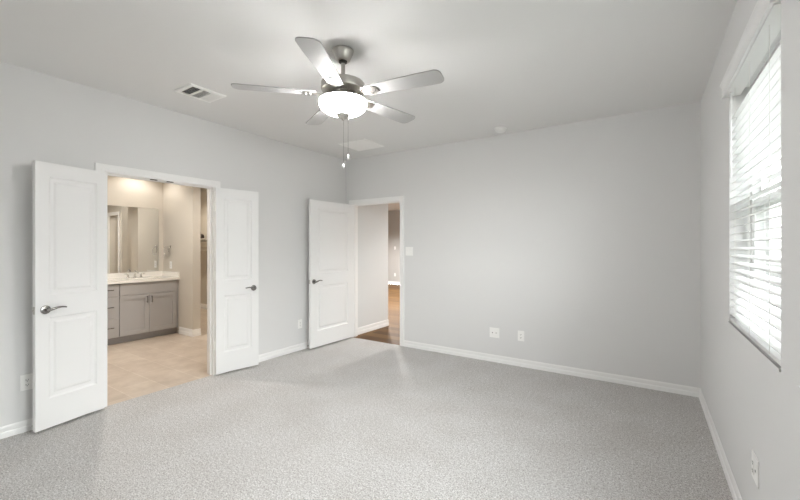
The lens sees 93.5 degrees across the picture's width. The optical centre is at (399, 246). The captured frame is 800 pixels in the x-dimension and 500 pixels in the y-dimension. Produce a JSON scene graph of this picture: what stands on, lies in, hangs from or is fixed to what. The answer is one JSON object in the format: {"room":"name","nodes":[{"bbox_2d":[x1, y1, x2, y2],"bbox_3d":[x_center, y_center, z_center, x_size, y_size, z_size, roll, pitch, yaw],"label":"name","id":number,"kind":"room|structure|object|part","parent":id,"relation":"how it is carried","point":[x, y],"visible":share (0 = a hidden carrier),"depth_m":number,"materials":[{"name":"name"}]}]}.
{"room":"empty bedroom","nodes":[
{"label":"empty bedroom","id":0,"kind":"room"},
{"bbox_2d":[107,175,162,273],"bbox_3d":[-4.767,0.023,5.299,0.100,2.745,2.613,0,0,33],"label":"wall","id":1,"kind":"structure","parent":0,"point":[127,192],"depth_m":6.06,"materials":[{"name":"beige paint"}]},
{"bbox_2d":[107,205,158,272],"bbox_3d":[-4.577,-0.114,5.490,0.006,1.033,1.944,0,0,33],"label":"wall mirror","id":2,"kind":"object","parent":1,"relation":"attached to","point":[132,232],"visible":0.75,"depth_m":5.98,"materials":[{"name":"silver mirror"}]},
{"bbox_2d":[107,271,161,278],"bbox_3d":[-4.554,0.446,5.512,0.019,0.082,2.022,0,0,33],"label":"backsplash","id":3,"kind":"structure","parent":1,"relation":"attached to","point":[150,273],"depth_m":5.97,"materials":[{"name":"white stone"}]},
{"bbox_2d":[0,61,345,426],"bbox_3d":[-2.293,0.023,3.778,0.120,2.745,5.331,0,0,33],"label":"wall","id":4,"kind":"structure","parent":0,"point":[44,117],"depth_m":3.41,"materials":[{"name":"white paint"}]},
{"bbox_2d":[20,373,32,390],"bbox_3d":[-2.809,1.025,2.869,0.017,0.119,0.120,0,0,33],"label":"outlet","id":5,"kind":"object","parent":4,"relation":"attached to","point":[26,381],"visible":0.56,"depth_m":2.85,"materials":[{"name":"white plastic"}]},
{"bbox_2d":[24,377,29,386],"bbox_3d":[-2.823,1.025,2.850,0.002,0.068,0.034,0,0,33],"label":"receptacle","id":6,"kind":"object","parent":5,"relation":"attached to","point":[26,379],"depth_m":2.85,"materials":[{"name":"white plastic"}]},
{"bbox_2d":[32,160,106,432],"bbox_3d":[-2.618,0.367,3.012,0.146,2.009,0.514,0,0,21],"label":"door","id":7,"kind":"structure","parent":4,"relation":"in","point":[69,311],"depth_m":2.97,"materials":[{"name":"white paint"}]},
{"bbox_3d":[-2.649,0.473,2.825,0.040,0.065,0.065,0,0,21],"label":"handle","id":8,"kind":"part","parent":7,"relation":"part of","materials":[{"name":"silver metal"}]},
{"bbox_3d":[-2.609,0.470,2.863,0.023,0.035,0.127,0,0,21],"label":"lever","id":9,"kind":"part","parent":7,"relation":"part of","materials":[{"name":"silver metal"}]},
{"bbox_2d":[0,341,308,438],"bbox_3d":[-2.235,1.353,3.743,0.016,0.085,5.096,0,0,33],"label":"baseboard","id":10,"kind":"structure","parent":4,"relation":"attached to","point":[16,428],"depth_m":2.87,"materials":[{"name":"white wood"}]},
{"bbox_2d":[95,163,220,410],"bbox_3d":[-2.341,0.340,3.706,0.152,2.111,1.123,0,0,33],"label":"door frame","id":11,"kind":"structure","parent":4,"relation":"attached to","point":[112,170],"depth_m":4.08,"materials":[{"name":"white wood"}]},
{"bbox_2d":[213,187,258,373],"bbox_3d":[-1.825,0.366,4.227,0.146,2.010,0.498,0,0,44],"label":"door","id":12,"kind":"structure","parent":4,"relation":"in","point":[236,274],"depth_m":4.20,"materials":[{"name":"white paint"}]},
{"bbox_2d":[298,319,301,328],"bbox_3d":[-1.352,1.043,5.091,0.009,0.119,0.074,0,0,33],"label":"power outlet","id":13,"kind":"object","parent":4,"relation":"attached to","point":[300,320],"visible":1,"depth_m":5.09,"materials":[{"name":"white plastic"}]},
{"bbox_2d":[163,183,200,332],"bbox_3d":[-4.519,0.023,6.771,3.206,2.745,0.118,0,0,33],"label":"wall","id":14,"kind":"structure","parent":0,"point":[181,203],"depth_m":5.96,"materials":[{"name":"beige paint"}]},
{"bbox_2d":[201,188,206,303],"bbox_3d":[-2.910,0.023,7.541,5.047,2.745,0.100,0,0,33],"label":"wall","id":15,"kind":"structure","parent":0,"point":[203,190],"depth_m":8.46,"materials":[{"name":"beige paint"}]},
{"bbox_2d":[201,239,206,250],"bbox_3d":[-4.084,-0.039,8.074,2.200,0.268,0.299,0,0,33],"label":"closet shelf","id":16,"kind":"object","parent":15,"relation":"attached to","point":[203,241],"visible":0.11,"depth_m":8.42,"materials":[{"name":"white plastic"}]},
{"bbox_2d":[0,284,732,499],"bbox_3d":[-0.801,1.425,7.051,9.910,0.060,12.200,0,0,33],"label":"floor","id":17,"kind":"structure","parent":0,"point":[351,418],"depth_m":2.80,"materials":[{"name":"grey carpet"}]},
{"bbox_2d":[107,280,177,344],"bbox_3d":[-4.324,0.961,5.364,0.566,0.870,2.008,0,0,33],"label":"vanity cabinet","id":18,"kind":"object","parent":17,"relation":"on","point":[138,310],"visible":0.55,"depth_m":5.63,"materials":[{"name":"grey paint"}]},
{"bbox_3d":[-4.098,1.157,5.270,0.019,0.260,0.278,0,0,33],"label":"drawer","id":19,"kind":"part","parent":18,"relation":"part of","materials":[{"name":"grey paint"}]},
{"bbox_3d":[-4.098,0.866,5.270,0.019,0.310,0.278,0,0,33],"label":"drawer","id":20,"kind":"part","parent":18,"relation":"part of","materials":[{"name":"grey paint"}]},
{"bbox_3d":[-4.098,0.622,5.270,0.019,0.166,0.278,0,0,33],"label":"drawer","id":21,"kind":"part","parent":18,"relation":"part of","materials":[{"name":"grey paint"}]},
{"bbox_3d":[-3.914,0.999,5.551,0.019,0.576,0.376,0,0,33],"label":"door","id":22,"kind":"part","parent":18,"relation":"part of","materials":[{"name":"grey paint"}]},
{"bbox_2d":[107,271,179,283],"bbox_3d":[-4.329,0.513,5.364,0.559,0.215,2.022,0,0,33],"label":"countertop","id":23,"kind":"structure","parent":18,"relation":"on","point":[112,278],"depth_m":5.90,"materials":[{"name":"white stone"}]},
{"bbox_2d":[124,270,144,277],"bbox_3d":[-4.147,0.425,5.914,0.147,0.124,0.292,0,0,33],"label":"faucet","id":24,"kind":"object","parent":23,"relation":"on","point":[134,276],"visible":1,"depth_m":5.93,"materials":[{"name":"silver metal"}]},
{"bbox_2d":[126,277,159,279],"bbox_3d":[-3.998,0.555,5.839,0.336,0.130,0.476,0,0,33],"label":"basin","id":25,"kind":"object","parent":23,"relation":"in","point":[138,277],"depth_m":5.97,"materials":[{"name":"white ceramic"}]},
{"bbox_3d":[-3.805,0.622,5.716,0.019,0.166,0.773,0,0,33],"label":"false drawer","id":26,"kind":"part","parent":18,"relation":"part of","materials":[{"name":"grey paint"}]},
{"bbox_3d":[-3.700,0.999,5.875,0.019,0.576,0.392,0,0,33],"label":"door","id":27,"kind":"part","parent":18,"relation":"part of","materials":[{"name":"grey paint"}]},
{"bbox_2d":[0,0,736,210],"bbox_3d":[-0.781,-1.400,7.026,10.170,0.100,12.420,0,0,33],"label":"ceiling","id":28,"kind":"structure","parent":0,"point":[517,65],"depth_m":2.67,"materials":[{"name":"white paint"}]},
{"bbox_2d":[174,83,225,102],"bbox_3d":[-1.748,-1.342,3.306,0.268,0.014,0.316,0,0,33],"label":"ceiling vent","id":29,"kind":"object","parent":28,"relation":"in","point":[192,90],"visible":1,"depth_m":3.29,"materials":[{"name":"white plastic"}]},
{"bbox_2d":[231,37,443,167],"bbox_3d":[-0.352,-0.945,2.598,1.364,0.810,1.364,0,0,33],"label":"ceiling fan","id":30,"kind":"object","parent":28,"relation":"hanging from","point":[341,98],"visible":1,"depth_m":2.48,"materials":[{"name":"grey metal"}]},
{"bbox_3d":[-0.829,-1.044,2.500,0.537,0.006,0.140,0,9,-12],"label":"blade","id":31,"kind":"part","parent":30,"relation":"part of","materials":[{"name":"silver metal"}]},
{"bbox_3d":[-0.613,-1.044,2.978,0.140,0.006,0.537,-10,5,-29],"label":"blade","id":32,"kind":"part","parent":30,"relation":"part of","materials":[{"name":"white wood"}]},
{"bbox_3d":[-0.441,-1.044,2.146,0.140,0.006,0.537,9,1,6],"label":"blade","id":33,"kind":"part","parent":30,"relation":"part of","materials":[{"name":"silver metal"}]},
{"bbox_3d":[-0.392,-0.953,2.590,0.326,0.094,0.326,0,0,33],"label":"lamp shade","id":34,"kind":"part","parent":30,"relation":"part of","materials":[{"name":"white glass"}]},
{"bbox_3d":[-0.388,-0.721,2.590,0.002,0.300,0.002,0,0,33],"label":"pull chain","id":35,"kind":"part","parent":30,"relation":"part of","materials":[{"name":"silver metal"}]},
{"bbox_3d":[-0.091,-1.044,2.920,0.140,0.006,0.537,-12,-8,42],"label":"blade","id":36,"kind":"part","parent":30,"relation":"part of","materials":[{"name":"silver metal"}]},
{"bbox_3d":[0.015,-1.044,2.406,0.537,0.006,0.140,0,-9,24],"label":"blade","id":37,"kind":"part","parent":30,"relation":"part of","materials":[{"name":"silver metal"}]},
{"bbox_2d":[338,139,383,150],"bbox_3d":[-0.512,-1.344,4.988,0.444,0.010,0.424,0,0,33],"label":"ceiling vent","id":38,"kind":"object","parent":28,"relation":"in","point":[361,144],"visible":0.99,"depth_m":4.98,"materials":[{"name":"white plastic"}]},
{"bbox_2d":[494,126,506,132],"bbox_3d":[1.142,-1.324,4.276,0.140,0.051,0.140,0,0,33],"label":"smoke detector","id":39,"kind":"object","parent":28,"relation":"attached to","point":[500,129],"visible":1,"depth_m":4.24,"materials":[{"name":"white plastic"}]},
{"bbox_2d":[358,204,387,327],"bbox_3d":[-0.506,0.023,6.331,0.115,2.745,0.899,0,0,33],"label":"wall","id":40,"kind":"structure","parent":0,"point":[372,219],"depth_m":6.29,"materials":[{"name":"white paint"}]},
{"bbox_2d":[179,281,399,336],"bbox_3d":[-0.861,1.340,9.334,7.300,0.110,8.453,0,0,33],"label":"baseboard","id":41,"kind":"structure","parent":40,"relation":"attached to","point":[381,324],"depth_m":6.14,"materials":[{"name":"white wood"}]},
{"bbox_2d":[388,210,399,281],"bbox_3d":[1.908,0.023,12.631,8.300,2.745,0.100,0,0,33],"label":"wall","id":42,"kind":"structure","parent":0,"point":[393,216],"depth_m":13.98,"materials":[{"name":"grey paint"}]},
{"bbox_2d":[346,101,700,387],"bbox_3d":[1.071,0.023,4.686,4.502,2.745,0.115,0,0,33],"label":"wall","id":43,"kind":"structure","parent":0,"point":[581,238],"depth_m":4.15,"materials":[{"name":"white paint"}]},
{"bbox_2d":[309,199,353,348],"bbox_3d":[-0.969,0.366,5.423,0.146,2.010,0.882,0,0,35],"label":"door","id":44,"kind":"structure","parent":43,"relation":"in","point":[331,224],"depth_m":5.38,"materials":[{"name":"white paint"}]},
{"bbox_2d":[349,196,403,345],"bbox_3d":[-0.332,0.340,5.610,1.010,2.111,0.147,0,0,33],"label":"door frame","id":45,"kind":"structure","parent":43,"relation":"attached to","point":[397,199],"depth_m":5.50,"materials":[{"name":"white wood"}]},
{"bbox_2d":[406,247,412,255],"bbox_3d":[0.127,0.062,5.231,0.120,0.119,0.012,0,0,33],"label":"light switch","id":46,"kind":"object","parent":43,"relation":"attached to","point":[409,250],"visible":1,"depth_m":5.22,"materials":[{"name":"white plastic"}]},
{"bbox_2d":[490,327,498,337],"bbox_3d":[1.142,1.042,4.560,0.120,0.119,0.017,0,0,33],"label":"outlet","id":47,"kind":"object","parent":43,"relation":"attached to","point":[494,332],"visible":1,"depth_m":4.56,"materials":[{"name":"white plastic"}]},
{"bbox_2d":[518,331,523,340],"bbox_3d":[1.410,1.040,4.389,0.074,0.119,0.009,0,0,33],"label":"power outlet","id":48,"kind":"object","parent":43,"relation":"attached to","point":[520,333],"visible":1,"depth_m":4.39,"materials":[{"name":"white plastic"}]},
{"bbox_2d":[404,340,699,396],"bbox_3d":[1.418,1.353,4.380,3.266,0.085,0.016,0,0,33],"label":"baseboard","id":49,"kind":"structure","parent":43,"relation":"attached to","point":[620,379],"depth_m":4.11,"materials":[{"name":"white wood"}]},
{"bbox_2d":[701,0,799,499],"bbox_3d":[1.419,0.053,1.266,0.160,2.805,5.216,0,0,33],"label":"wall","id":50,"kind":"structure","parent":0,"point":[752,405],"depth_m":1.96,"materials":[{"name":"white paint"}]},
{"bbox_2d":[699,388,741,499],"bbox_3d":[1.379,1.353,1.365,0.016,0.085,5.096,0,0,33],"label":"baseboard","id":51,"kind":"structure","parent":50,"relation":"attached to","point":[734,490],"depth_m":2.45,"materials":[{"name":"white wood"}]},
{"bbox_2d":[728,40,780,371],"bbox_3d":[1.754,-0.240,1.780,0.168,1.400,1.060,0,0,33],"label":"window","id":52,"kind":"structure","parent":50,"relation":"in","point":[764,215],"depth_m":2.13,"materials":[{"name":"white plastic"}]},
{"bbox_2d":[720,0,780,365],"bbox_3d":[1.700,-0.271,1.823,0.100,1.431,1.085,0,0,33],"label":"window blind","id":53,"kind":"object","parent":52,"relation":"attached to","point":[758,116],"visible":0.73,"depth_m":1.72,"materials":[{"name":"white plastic"}]},
{"bbox_3d":[1.714,-0.234,1.806,0.057,1.332,0.002,0,0,33],"label":"ladder cord","id":54,"kind":"part","parent":53,"relation":"part of","materials":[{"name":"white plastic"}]},
{"bbox_3d":[1.714,0.435,1.806,0.052,0.019,1.036,0,0,33],"label":"rail","id":55,"kind":"part","parent":53,"relation":"part of","materials":[{"name":"white plastic"}]},
{"bbox_3d":[1.516,-0.234,1.506,0.057,1.332,0.002,0,0,33],"label":"ladder cord","id":56,"kind":"part","parent":53,"relation":"part of","materials":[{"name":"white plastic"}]},
{"bbox_3d":[1.726,0.454,1.799,0.100,0.012,1.060,0,0,33],"label":"sill","id":57,"kind":"part","parent":52,"relation":"part of","materials":[{"name":"white paint"}]},
{"bbox_3d":[1.796,-0.240,1.752,0.066,1.400,1.048,0,0,33],"label":"frame","id":58,"kind":"part","parent":52,"relation":"part of","materials":[{"name":"white plastic"}]},
{"bbox_3d":[1.782,0.072,1.761,0.026,0.677,0.948,0,0,33],"label":"sash","id":59,"kind":"part","parent":52,"relation":"part of","materials":[{"name":"white plastic"}]},
{"bbox_3d":[1.822,-0.240,1.735,0.006,1.300,0.948,0,0,33],"label":"insect screen frame","id":60,"kind":"part","parent":52,"relation":"part of","materials":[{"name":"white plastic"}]},
{"bbox_3d":[1.806,-0.556,1.746,0.026,0.667,0.948,0,0,33],"label":"sash","id":61,"kind":"part","parent":52,"relation":"part of","materials":[{"name":"white plastic"}]},
{"bbox_2d":[752,450,758,488],"bbox_3d":[1.605,1.003,1.703,0.009,0.119,0.120,0,0,33],"label":"power outlet","id":62,"kind":"object","parent":50,"relation":"attached to","point":[755,463],"visible":1,"depth_m":1.69,"materials":[{"name":"white plastic"}]},
{"label":"outside","id":63,"kind":"structure","parent":0,"visible":0},
{"bbox_2d":[770,261,780,308],"bbox_3d":[33.548,1.795,-4.121,59.420,0.200,90.000,0,0,33],"label":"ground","id":64,"kind":"structure","parent":63,"point":[772,264],"depth_m":22.22,"materials":[{"name":"white"}]}
]}

